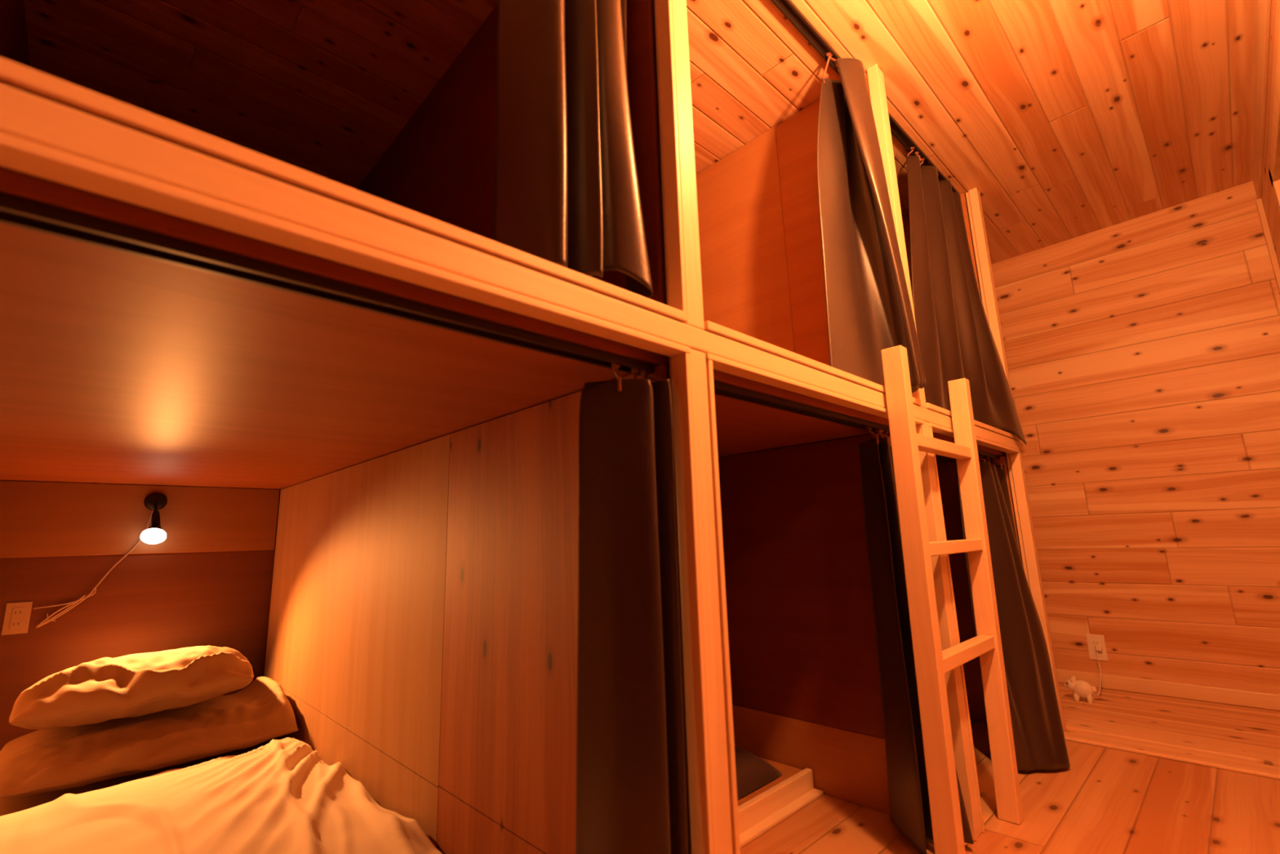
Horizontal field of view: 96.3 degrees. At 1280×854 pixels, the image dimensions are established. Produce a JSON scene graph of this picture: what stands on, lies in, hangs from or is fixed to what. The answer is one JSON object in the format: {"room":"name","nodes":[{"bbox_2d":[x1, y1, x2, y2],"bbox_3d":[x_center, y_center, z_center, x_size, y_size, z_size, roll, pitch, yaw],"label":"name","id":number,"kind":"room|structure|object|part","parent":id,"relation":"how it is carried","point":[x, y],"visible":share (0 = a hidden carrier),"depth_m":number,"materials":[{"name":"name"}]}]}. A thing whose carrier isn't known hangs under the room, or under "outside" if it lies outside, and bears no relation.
{"room":"dormitory","nodes":[
{"label":"dormitory","id":0,"kind":"room"},
{"bbox_2d":[4,480,281,489],"bbox_3d":[-1.422,0.292,3.115,4.773,2.200,0.100,9,-15,-43],"label":"wall","id":1,"kind":"structure","parent":0,"point":[4,480],"depth_m":2.38,"materials":[{"name":"brown wood"}]},
{"bbox_2d":[23,0,1257,264],"bbox_3d":[-0.231,-1.119,2.089,4.973,0.100,3.644,9,-15,-43],"label":"ceiling","id":2,"kind":"structure","parent":0,"point":[1068,119],"depth_m":1.84,"materials":[{"name":"brown wood"}]},
{"bbox_2d":[770,0,840,76],"bbox_3d":[0.360,-1.183,1.556,0.912,0.013,0.033,9,-15,-43],"label":"rail","id":3,"kind":"object","parent":2,"relation":"attached to","point":[786,7],"visible":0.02,"depth_m":1.68,"materials":[{"name":"black metal"}]},
{"bbox_2d":[816,51,925,393],"bbox_3d":[0.637,-0.623,1.675,0.247,1.070,0.126,3,-12,-22],"label":"curtain","id":4,"kind":"object","parent":3,"relation":"hanging from","point":[868,308],"visible":0.97,"depth_m":1.68,"materials":[{"name":"brown fabric"}]},
{"bbox_2d":[888,112,957,191],"bbox_3d":[1.071,-1.073,2.230,0.912,0.013,0.033,9,-15,-43],"label":"rail","id":5,"kind":"object","parent":2,"relation":"attached to","point":[896,130],"visible":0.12,"depth_m":2.18,"materials":[{"name":"black metal"}]},
{"bbox_2d":[906,146,1026,444],"bbox_3d":[1.175,-0.509,2.192,0.779,1.128,0.109,6,-14,-36],"label":"curtain","id":6,"kind":"object","parent":5,"relation":"hanging from","point":[956,340],"visible":0.91,"depth_m":2.19,"materials":[{"name":"brown fabric"}]},
{"bbox_2d":[740,682,1279,853],"bbox_3d":[-0.161,1.137,1.647,4.973,0.100,3.644,9,-15,-43],"label":"floor","id":7,"kind":"structure","parent":0,"point":[1108,801],"depth_m":1.56,"materials":[{"name":"brown wood"}]},
{"bbox_2d":[0,0,1066,853],"bbox_3d":[-0.438,0.084,2.212,3.058,2.199,2.600,9,-15,-43],"label":"bunk bed","id":8,"kind":"object","parent":7,"relation":"on","point":[408,586],"visible":0.79,"depth_m":1.35,"materials":[{"name":"brown wood"}]},
{"bbox_3d":[-1.525,-0.610,1.316,0.006,1.109,2.519,9,-15,-43],"label":"panel","id":9,"kind":"part","parent":8,"relation":"part of","materials":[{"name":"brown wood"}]},
{"bbox_2d":[0,601,32,635],"bbox_3d":[-2.275,0.698,2.094,0.066,0.112,0.008,9,-15,-43],"label":"wall outlet","id":10,"kind":"object","parent":8,"relation":"attached to","point":[17,615],"visible":1,"depth_m":2.09,"materials":[{"name":"beige plastic"}]},
{"bbox_2d":[32,492,167,627],"bbox_3d":[-2.083,0.502,2.233,0.351,0.508,0.117,9,-15,-43],"label":"wall lamp","id":11,"kind":"object","parent":8,"relation":"attached to","point":[154,534],"visible":1,"depth_m":2.32,"materials":[{"name":"black metal"}]},
{"bbox_3d":[-1.970,0.442,2.321,0.081,0.063,0.068,9,-15,-43],"label":"bulb","id":12,"kind":"part","parent":11,"relation":"part of","materials":[{"name":"white glass"}]},
{"bbox_2d":[147,511,162,529],"bbox_3d":[-1.983,0.401,2.344,0.065,0.120,0.072,9,-15,-43],"label":"socket","id":13,"kind":"object","parent":11,"relation":"attached to","point":[155,515],"depth_m":2.35,"materials":[{"name":"black metal"}]},
{"bbox_3d":[-2.027,0.312,2.400,0.074,0.074,0.020,9,-15,-43],"label":"plate","id":14,"kind":"part","parent":11,"relation":"part of","materials":[{"name":"black metal"}]},
{"bbox_3d":[-2.010,0.335,2.379,0.036,0.058,0.012,-11,-14,39],"label":"arm","id":15,"kind":"part","parent":11,"relation":"part of","materials":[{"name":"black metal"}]},
{"bbox_3d":[-1.326,0.863,3.003,3.025,1.029,0.010,9,-15,-43],"label":"panel","id":16,"kind":"part","parent":8,"relation":"part of","materials":[{"name":"brown wood"}]},
{"bbox_2d":[0,736,283,816],"bbox_3d":[-1.190,1.040,1.370,0.912,0.046,2.411,9,-15,-43],"label":"mattress","id":17,"kind":"object","parent":8,"relation":"on","point":[7,805],"visible":0.02,"depth_m":1.76,"materials":[{"name":"fabric"}]},
{"bbox_2d":[0,676,298,797],"bbox_3d":[-1.692,1.047,2.010,0.782,0.181,0.684,9,-15,-43],"label":"pillow","id":18,"kind":"object","parent":17,"relation":"on","point":[66,757],"visible":0.86,"depth_m":1.83,"materials":[{"name":"fabric"}]},
{"bbox_2d":[8,645,253,729],"bbox_3d":[-1.770,0.901,2.045,0.629,0.205,0.586,9,-15,-43],"label":"pillow","id":19,"kind":"object","parent":18,"relation":"on","point":[100,690],"visible":1,"depth_m":1.86,"materials":[{"name":"white fabric"}]},
{"bbox_2d":[0,737,442,853],"bbox_3d":[-0.949,0.906,1.143,0.912,0.115,1.677,9,-15,-43],"label":"sheet","id":20,"kind":"object","parent":17,"relation":"on","point":[279,796],"visible":1,"depth_m":1.35,"materials":[{"name":"beige fabric"}]},
{"bbox_2d":[0,191,654,376],"bbox_3d":[-0.316,-0.147,0.658,0.912,0.013,0.033,9,-15,-43],"label":"rail","id":21,"kind":"object","parent":8,"relation":"attached to","point":[15,211],"visible":0.9,"depth_m":0.59,"materials":[{"name":"black metal"}]},
{"bbox_2d":[575,362,688,853],"bbox_3d":[-0.018,0.390,0.829,0.162,1.003,0.078,0,-11,-10],"label":"curtain","id":22,"kind":"object","parent":21,"relation":"hanging from","point":[631,794],"visible":1,"depth_m":0.83,"materials":[{"name":"brown fabric"}]},
{"bbox_3d":[-0.270,-0.173,0.613,0.942,0.010,0.034,9,-15,-43],"label":"trim","id":23,"kind":"part","parent":8,"relation":"part of","materials":[{"name":"brown wood"}]},
{"bbox_3d":[-1.083,0.566,2.027,0.009,0.831,1.753,9,-15,-43],"label":"panel","id":24,"kind":"part","parent":8,"relation":"part of","materials":[{"name":"brown wood"}]},
{"bbox_3d":[-1.068,1.070,1.929,0.009,0.191,1.753,9,-15,-43],"label":"panel","id":25,"kind":"part","parent":8,"relation":"part of","materials":[{"name":"brown wood"}]},
{"bbox_3d":[-0.962,-0.479,2.070,0.009,1.109,2.194,9,-15,-43],"label":"panel","id":26,"kind":"part","parent":8,"relation":"part of","materials":[{"name":"brown wood"}]},
{"bbox_3d":[-0.196,0.867,1.041,0.009,0.195,0.764,9,-15,-43],"label":"panel","id":27,"kind":"part","parent":8,"relation":"part of","materials":[{"name":"brown wood"}]},
{"bbox_3d":[-0.211,0.363,1.140,0.009,0.827,0.764,9,-15,-43],"label":"panel","id":28,"kind":"part","parent":8,"relation":"part of","materials":[{"name":"brown wood"}]},
{"bbox_3d":[-0.090,-0.680,1.183,0.009,1.109,0.323,9,-15,-43],"label":"panel","id":29,"kind":"part","parent":8,"relation":"part of","materials":[{"name":"brown wood"}]},
{"bbox_3d":[0.046,-0.721,1.049,0.009,1.095,0.032,9,-15,-43],"label":"trim","id":30,"kind":"part","parent":8,"relation":"part of","materials":[{"name":"brown wood"}]},
{"bbox_3d":[0.061,-0.708,1.073,0.044,1.114,0.045,9,-15,-43],"label":"post","id":31,"kind":"part","parent":8,"relation":"part of","materials":[{"name":"brown wood"}]},
{"bbox_3d":[0.081,0.391,0.831,0.009,1.034,0.033,9,-15,-43],"label":"trim","id":32,"kind":"part","parent":8,"relation":"part of","materials":[{"name":"brown wood"}]},
{"bbox_3d":[0.095,0.390,0.858,0.044,1.046,0.045,9,-15,-43],"label":"post","id":33,"kind":"part","parent":8,"relation":"part of","materials":[{"name":"brown wood"}]},
{"bbox_3d":[0.122,0.397,0.870,0.011,1.034,0.033,9,-15,-43],"label":"trim","id":34,"kind":"part","parent":8,"relation":"part of","materials":[{"name":"brown wood"}]},
{"bbox_3d":[-0.251,-0.369,2.744,0.009,1.109,2.194,9,-15,-43],"label":"panel","id":35,"kind":"part","parent":8,"relation":"part of","materials":[{"name":"brown wood"}]},
{"bbox_2d":[713,380,889,435],"bbox_3d":[0.395,-0.036,1.332,0.912,0.013,0.033,9,-15,-43],"label":"rail","id":36,"kind":"object","parent":8,"relation":"attached to","point":[720,388],"visible":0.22,"depth_m":1.26,"materials":[{"name":"black metal"}]},
{"bbox_2d":[857,426,973,853],"bbox_3d":[0.697,0.494,1.471,0.150,1.003,0.172,-2,-11,1],"label":"curtain","id":37,"kind":"object","parent":36,"relation":"hanging from","point":[908,787],"visible":0.78,"depth_m":1.45,"materials":[{"name":"brown fabric"}]},
{"bbox_3d":[0.621,-0.570,1.857,0.009,1.109,0.323,9,-15,-43],"label":"panel","id":38,"kind":"part","parent":8,"relation":"part of","materials":[{"name":"brown wood"}]},
{"bbox_3d":[-0.107,0.618,2.431,0.009,0.837,2.519,9,-15,-43],"label":"panel","id":39,"kind":"part","parent":8,"relation":"part of","materials":[{"name":"brown wood"}]},
{"bbox_3d":[-0.091,1.122,2.332,0.009,0.186,2.519,9,-15,-43],"label":"panel","id":40,"kind":"part","parent":8,"relation":"part of","materials":[{"name":"brown wood"}]},
{"bbox_3d":[0.441,-0.063,1.287,0.942,0.010,0.034,9,-15,-43],"label":"trim","id":41,"kind":"part","parent":8,"relation":"part of","materials":[{"name":"brown wood"}]},
{"bbox_3d":[0.757,-0.611,1.723,0.009,1.095,0.032,9,-15,-43],"label":"trim","id":42,"kind":"part","parent":8,"relation":"part of","materials":[{"name":"brown wood"}]},
{"bbox_3d":[0.772,-0.598,1.747,0.044,1.114,0.045,9,-15,-43],"label":"post","id":43,"kind":"part","parent":8,"relation":"part of","materials":[{"name":"brown wood"}]},
{"bbox_3d":[0.792,0.501,1.505,0.009,1.034,0.033,9,-15,-43],"label":"trim","id":44,"kind":"part","parent":8,"relation":"part of","materials":[{"name":"brown wood"}]},
{"bbox_3d":[1.333,-0.460,2.530,0.009,1.109,0.323,9,-15,-43],"label":"panel","id":45,"kind":"part","parent":8,"relation":"part of","materials":[{"name":"brown wood"}]},
{"bbox_3d":[0.806,0.500,1.531,0.044,1.046,0.045,9,-15,-43],"label":"post","id":46,"kind":"part","parent":8,"relation":"part of","materials":[{"name":"brown wood"}]},
{"bbox_3d":[0.834,0.508,1.544,0.011,1.034,0.033,9,-15,-43],"label":"trim","id":47,"kind":"part","parent":8,"relation":"part of","materials":[{"name":"brown wood"}]},
{"bbox_3d":[1.153,0.047,1.961,0.942,0.010,0.034,9,-15,-43],"label":"trim","id":48,"kind":"part","parent":8,"relation":"part of","materials":[{"name":"brown wood"}]},
{"bbox_3d":[0.607,0.821,3.087,0.009,1.025,2.519,9,-15,-43],"label":"panel","id":49,"kind":"part","parent":8,"relation":"part of","materials":[{"name":"brown wood"}]},
{"bbox_2d":[977,450,999,459],"bbox_3d":[1.106,0.074,2.006,0.912,0.013,0.033,9,-15,-43],"label":"rail","id":50,"kind":"object","parent":8,"relation":"attached to","point":[980,452],"visible":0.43,"depth_m":2.22,"materials":[{"name":"black metal"}]},
{"bbox_2d":[955,454,1070,771],"bbox_3d":[1.315,0.582,1.996,0.503,1.011,0.183,9,-15,-43],"label":"curtain","id":51,"kind":"object","parent":50,"relation":"hanging from","point":[1038,735],"visible":0.65,"depth_m":1.93,"materials":[{"name":"brown fabric"}]},
{"bbox_3d":[1.468,-0.500,2.397,0.009,1.095,0.032,9,-15,-43],"label":"trim","id":52,"kind":"part","parent":8,"relation":"part of","materials":[{"name":"brown wood"}]},
{"bbox_3d":[1.483,-0.487,2.421,0.044,1.114,0.045,9,-15,-43],"label":"post","id":53,"kind":"part","parent":8,"relation":"part of","materials":[{"name":"brown wood"}]},
{"bbox_3d":[0.643,0.248,3.219,0.012,2.197,2.565,9,-15,-43],"label":"panel","id":54,"kind":"part","parent":8,"relation":"part of","materials":[{"name":"brown wood"}]},
{"bbox_3d":[1.517,0.611,2.205,0.044,1.046,0.045,9,-15,-43],"label":"post","id":55,"kind":"part","parent":8,"relation":"part of","materials":[{"name":"brown wood"}]},
{"bbox_3d":[1.503,0.611,2.179,0.009,1.034,0.033,9,-15,-43],"label":"trim","id":56,"kind":"part","parent":8,"relation":"part of","materials":[{"name":"brown wood"}]},
{"bbox_2d":[737,756,822,848],"bbox_3d":[-0.544,1.160,2.127,0.902,0.062,2.171,9,-15,-43],"label":"frame","id":57,"kind":"object","parent":7,"relation":"on","point":[766,806],"visible":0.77,"depth_m":1.56,"materials":[{"name":"brown wood"}]},
{"bbox_2d":[733,744,782,799],"bbox_3d":[-0.436,1.055,1.985,0.811,0.101,1.630,9,-15,-43],"label":"mattress","id":58,"kind":"object","parent":57,"relation":"on","point":[753,772],"visible":0.02,"depth_m":1.63,"materials":[{"name":"fabric"}]},
{"bbox_2d":[880,345,1023,853],"bbox_3d":[0.820,0.415,1.484,0.533,1.194,0.052,9,-15,-43],"label":"ladder","id":59,"kind":"object","parent":7,"relation":"on","point":[931,663],"visible":1,"depth_m":1.40,"materials":[{"name":"brown wood"}]},
{"bbox_3d":[0.649,0.388,1.322,0.058,1.194,0.052,9,-15,-43],"label":"rail","id":60,"kind":"part","parent":59,"relation":"part of","materials":[{"name":"brown wood"}]},
{"bbox_3d":[0.973,0.439,1.629,0.110,1.194,0.052,9,-15,-43],"label":"rail","id":61,"kind":"part","parent":59,"relation":"part of","materials":[{"name":"brown wood"}]},
{"bbox_2d":[1063,644,1102,703],"bbox_3d":[2.009,1.107,2.589,0.344,0.194,0.115,9,-15,-43],"label":"night light","id":62,"kind":"object","parent":7,"relation":"on","point":[1081,688],"visible":1,"depth_m":2.47,"materials":[{"name":"white plastic"}]},
{"bbox_3d":[2.047,1.094,2.569,0.020,0.154,0.312,-12,-15,42],"label":"cord","id":63,"kind":"part","parent":62,"relation":"part of","materials":[{"name":"white plastic"}]},
{"bbox_2d":[1063,719,1279,779],"bbox_3d":[1.863,1.051,1.826,0.220,0.016,0.868,9,-15,-43],"label":"trim","id":64,"kind":"structure","parent":7,"relation":"attached to","point":[1265,764],"depth_m":1.89,"materials":[{"name":"brown wood"}]},
{"bbox_2d":[991,180,1279,693],"bbox_3d":[1.562,0.282,3.533,0.100,2.200,3.644,9,-15,-43],"label":"wall","id":65,"kind":"structure","parent":0,"point":[1143,353],"depth_m":2.63,"materials":[{"name":"brown wood"}]},
{"bbox_2d":[1085,633,1107,660],"bbox_3d":[2.155,1.039,2.704,0.008,0.114,0.068,9,-15,-43],"label":"wall outlet","id":66,"kind":"object","parent":65,"relation":"attached to","point":[1092,640],"visible":1,"depth_m":2.70,"materials":[{"name":"white plastic"}]},
{"bbox_2d":[1056,668,1279,711],"bbox_3d":[1.552,1.324,3.288,0.016,0.062,3.444,9,-15,-43],"label":"baseboard","id":67,"kind":"structure","parent":65,"relation":"attached to","point":[1265,700],"depth_m":2.48,"materials":[{"name":"brown wood"}]},
{"bbox_2d":[1261,0,1279,266],"bbox_3d":[1.824,-0.150,1.372,2.572,2.200,0.100,9,-15,-43],"label":"wall","id":68,"kind":"structure","parent":0,"point":[1268,197],"depth_m":2.01,"materials":[{"name":"brown wood"}]},
{"bbox_2d":[1253,0,1271,199],"bbox_3d":[1.844,-1.157,1.698,2.323,0.100,0.010,9,-15,-43],"label":"trim","id":69,"kind":"structure","parent":68,"relation":"attached to","point":[1263,6],"depth_m":1.87,"materials":[{"name":"brown wood"}]},
{"bbox_2d":[1255,198,1279,294],"bbox_3d":[2.700,0.016,2.280,0.030,2.030,0.018,9,-15,-43],"label":"trim","id":70,"kind":"structure","parent":68,"relation":"attached to","point":[1261,212],"depth_m":2.43,"materials":[{"name":"brown wood"}]},
{"bbox_2d":[1268,14,1279,214],"bbox_3d":[1.960,-0.011,1.543,1.035,1.985,0.020,9,-15,-43],"label":"trim","id":71,"kind":"structure","parent":68,"relation":"attached to","point":[1274,160],"depth_m":1.84,"materials":[{"name":"brown wood"}]},
{"bbox_3d":[-0.352,-1.293,0.882,0.912,0.013,0.033,9,-15,-43],"label":"rail","id":72,"kind":"object","parent":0,"visible":0},
{"bbox_2d":[493,0,653,297],"bbox_3d":[-0.107,-0.737,1.001,0.257,1.060,0.108,6,-14,-36],"label":"curtain","id":73,"kind":"object","parent":72,"relation":"hanging from","point":[566,194],"visible":0.94,"depth_m":0.91,"materials":[{"name":"brown fabric"}]}
]}

